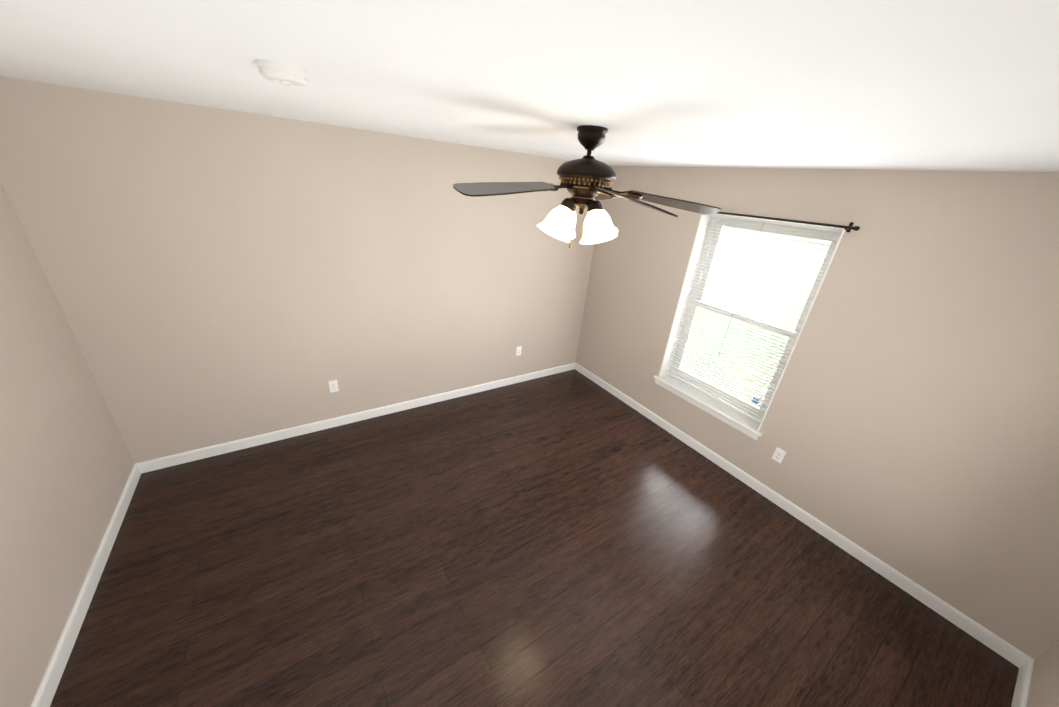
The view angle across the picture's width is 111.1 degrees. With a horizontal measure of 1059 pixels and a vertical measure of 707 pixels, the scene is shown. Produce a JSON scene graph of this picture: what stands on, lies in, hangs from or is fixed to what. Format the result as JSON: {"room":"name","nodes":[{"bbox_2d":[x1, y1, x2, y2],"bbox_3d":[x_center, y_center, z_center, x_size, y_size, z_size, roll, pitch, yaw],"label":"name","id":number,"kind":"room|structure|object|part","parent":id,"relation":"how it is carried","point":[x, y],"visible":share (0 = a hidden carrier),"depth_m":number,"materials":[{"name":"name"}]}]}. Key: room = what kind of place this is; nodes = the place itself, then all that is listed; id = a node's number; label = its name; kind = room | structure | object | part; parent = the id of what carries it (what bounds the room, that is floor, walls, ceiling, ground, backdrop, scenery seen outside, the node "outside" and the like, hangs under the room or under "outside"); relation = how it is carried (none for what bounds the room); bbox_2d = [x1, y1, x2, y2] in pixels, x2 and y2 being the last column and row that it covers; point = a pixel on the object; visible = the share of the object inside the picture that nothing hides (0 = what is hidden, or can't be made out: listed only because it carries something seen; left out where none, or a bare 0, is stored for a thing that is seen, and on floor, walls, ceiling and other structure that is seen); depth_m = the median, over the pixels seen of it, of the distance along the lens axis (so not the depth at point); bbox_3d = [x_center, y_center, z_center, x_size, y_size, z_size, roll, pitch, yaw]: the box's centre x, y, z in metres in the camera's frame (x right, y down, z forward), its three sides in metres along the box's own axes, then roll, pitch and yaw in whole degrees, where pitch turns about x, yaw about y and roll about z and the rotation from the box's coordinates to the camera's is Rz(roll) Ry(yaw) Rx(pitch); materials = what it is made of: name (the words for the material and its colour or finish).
{"room":"empty bedroom","nodes":[
{"label":"empty bedroom","id":0,"kind":"room"},
{"bbox_2d":[0,181,134,706],"bbox_3d":[-1.803,0.566,0.704,0.150,2.440,3.900,-11,29,-32],"label":"wall","id":1,"kind":"structure","parent":0,"point":[67,463],"depth_m":1.82,"materials":[{"name":"beige paint"}]},
{"bbox_2d":[31,464,140,706],"bbox_3d":[-1.835,1.614,1.238,0.014,0.092,3.872,-11,29,-32],"label":"baseboard","id":2,"kind":"structure","parent":1,"relation":"attached to","point":[47,689],"depth_m":1.85,"materials":[{"name":"white wood"}]},
{"bbox_2d":[0,76,600,462],"bbox_3d":[-1.039,-0.596,3.372,4.600,2.440,0.150,-11,29,-32],"label":"wall","id":3,"kind":"structure","parent":0,"point":[215,276],"depth_m":2.68,"materials":[{"name":"beige paint"}]},
{"bbox_2d":[328,380,338,392],"bbox_3d":[-1.739,0.292,3.227,0.070,0.115,0.008,-11,29,-32],"label":"electrical outlet","id":4,"kind":"object","parent":3,"relation":"attached to","point":[333,385],"visible":1,"depth_m":3.22,"materials":[{"name":"white plastic"}]},
{"bbox_2d":[135,362,575,472],"bbox_3d":[-1.137,0.506,3.776,4.200,0.092,0.014,-11,29,-32],"label":"baseboard","id":5,"kind":"structure","parent":3,"relation":"attached to","point":[190,456],"depth_m":3.32,"materials":[{"name":"white wood"}]},
{"bbox_2d":[516,346,521,355],"bbox_3d":[-0.123,-0.029,4.236,0.070,0.115,0.008,-11,29,-32],"label":"electrical outlet","id":6,"kind":"object","parent":3,"relation":"attached to","point":[518,350],"visible":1,"depth_m":4.23,"materials":[{"name":"white plastic"}]},
{"bbox_2d":[0,0,1058,172],"bbox_3d":[0.167,-0.955,1.333,4.600,0.120,4.200,-11,29,-32],"label":"ceiling","id":7,"kind":"structure","parent":0,"point":[945,85],"depth_m":0.91,"materials":[{"name":"white paint"}]},
{"bbox_2d":[255,59,308,85],"bbox_3d":[-0.744,-0.844,1.102,0.136,0.042,0.136,-11,29,-32],"label":"smoke detector","id":8,"kind":"object","parent":7,"relation":"attached to","point":[280,72],"visible":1,"depth_m":1.06,"materials":[{"name":"white plastic"}]},
{"bbox_2d":[453,125,720,247],"bbox_3d":[0.228,-0.774,1.731,1.236,0.530,1.280,-11,29,-32],"label":"ceiling fan","id":9,"kind":"object","parent":7,"relation":"hanging from","point":[587,180],"visible":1,"depth_m":1.67,"materials":[{"name":"brown metal"}]},
{"bbox_2d":[50,369,1018,706],"bbox_3d":[-0.052,1.360,2.404,4.600,0.120,4.200,-11,29,-32],"label":"floor","id":10,"kind":"structure","parent":0,"point":[574,537],"depth_m":2.18,"materials":[{"name":"brown wood"}]},
{"bbox_2d":[576,166,1058,659],"bbox_3d":[1.877,-0.152,3.007,0.250,2.440,3.900,-11,29,-32],"label":"wall","id":11,"kind":"structure","parent":0,"point":[910,426],"depth_m":2.21,"materials":[{"name":"beige paint"}]},
{"bbox_2d":[655,379,758,439],"bbox_3d":[1.600,0.487,3.394,0.015,0.050,1.056,-11,29,-32],"label":"apron","id":12,"kind":"object","parent":11,"relation":"attached to","point":[717,415],"visible":0.64,"depth_m":3.32,"materials":[{"name":"white wood"}]},
{"bbox_2d":[654,374,761,436],"bbox_3d":[1.659,0.442,3.414,0.182,0.025,1.086,-11,29,-32],"label":"window sill","id":13,"kind":"structure","parent":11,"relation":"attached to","point":[746,422],"depth_m":3.34,"materials":[{"name":"white wood"}]},
{"bbox_2d":[658,214,844,430],"bbox_3d":[1.741,-0.288,3.086,0.150,1.634,1.030,-11,29,-32],"label":"liner","id":14,"kind":"object","parent":11,"relation":"attached to","point":[698,244],"visible":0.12,"depth_m":3.32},
{"bbox_2d":[666,213,843,422],"bbox_3d":[1.809,-0.307,3.125,0.148,1.597,1.006,-11,29,-32],"label":"window","id":15,"kind":"structure","parent":11,"relation":"in","point":[704,257],"depth_m":3.07,"materials":[{"name":"white plastic"}]},
{"bbox_3d":[1.791,0.015,3.282,0.004,0.676,0.826,-11,29,-32],"label":"sash glass","id":16,"kind":"part","parent":15,"relation":"part of","materials":[{"name":"clear glass"}]},
{"bbox_3d":[1.791,0.015,3.282,0.030,0.766,0.916,-11,29,-32],"label":"window sash","id":17,"kind":"part","parent":15,"relation":"part of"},
{"bbox_2d":[718,222,763,356],"bbox_3d":[1.742,-0.486,3.022,0.012,1.148,0.012,-11,29,-32],"label":"blind wand","id":18,"kind":"object","parent":15,"relation":"hanging from","point":[741,288],"visible":1,"depth_m":3.00,"materials":[{"name":"grey plastic"}]},
{"bbox_3d":[1.760,-0.314,3.085,0.026,1.554,0.994,-11,29,-32],"label":"window blind rails","id":19,"kind":"part","parent":15,"relation":"part of","materials":[{"name":"white plastic"}]},
{"bbox_3d":[1.881,-0.644,2.998,0.004,0.688,0.826,-11,29,-32],"label":"sash glass","id":20,"kind":"part","parent":15,"relation":"part of","materials":[{"name":"clear glass"}]},
{"bbox_3d":[1.881,-0.644,2.998,0.030,0.778,0.916,-11,29,-32],"label":"window sash","id":21,"kind":"part","parent":15,"relation":"part of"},
{"bbox_2d":[772,447,785,463],"bbox_3d":[1.982,0.811,2.892,0.008,0.115,0.070,-11,29,-32],"label":"electrical outlet","id":22,"kind":"object","parent":11,"relation":"attached to","point":[778,455],"visible":1,"depth_m":2.89,"materials":[{"name":"white plastic"}]},
{"bbox_2d":[703,212,859,232],"bbox_3d":[1.726,-0.998,2.671,0.077,0.060,1.166,-11,29,-32],"label":"curtain rod","id":23,"kind":"object","parent":11,"relation":"attached to","point":[850,227],"visible":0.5,"depth_m":2.46,"materials":[{"name":"brown metal"}]},
{"bbox_2d":[575,363,1030,667],"bbox_3d":[1.666,0.931,3.429,0.014,0.092,3.872,-11,29,-32],"label":"baseboard","id":24,"kind":"structure","parent":11,"relation":"attached to","point":[1015,656],"depth_m":2.60,"materials":[{"name":"white wood"}]},
{"bbox_2d":[1026,640,1058,706],"bbox_3d":[1.154,1.001,0.365,4.600,2.440,0.150,-11,29,-32],"label":"wall","id":25,"kind":"structure","parent":0,"point":[1044,688],"depth_m":1.78,"materials":[{"name":"beige paint"}]},
{"bbox_2d":[1011,658,1033,706],"bbox_3d":[0.968,2.039,0.891,4.200,0.092,0.014,-11,29,-32],"label":"baseboard","id":26,"kind":"structure","parent":25,"relation":"attached to","point":[1021,690],"depth_m":1.88,"materials":[{"name":"white wood"}]},
{"label":"outside","id":27,"kind":"structure","parent":0,"visible":0},
{"bbox_2d":[681,226,830,407],"bbox_3d":[155.358,-39.424,123.675,395.500,0.300,480.000,-11,29,-32],"label":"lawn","id":28,"kind":"structure","parent":27,"point":[762,296],"depth_m":9.90,"materials":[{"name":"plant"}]}
]}

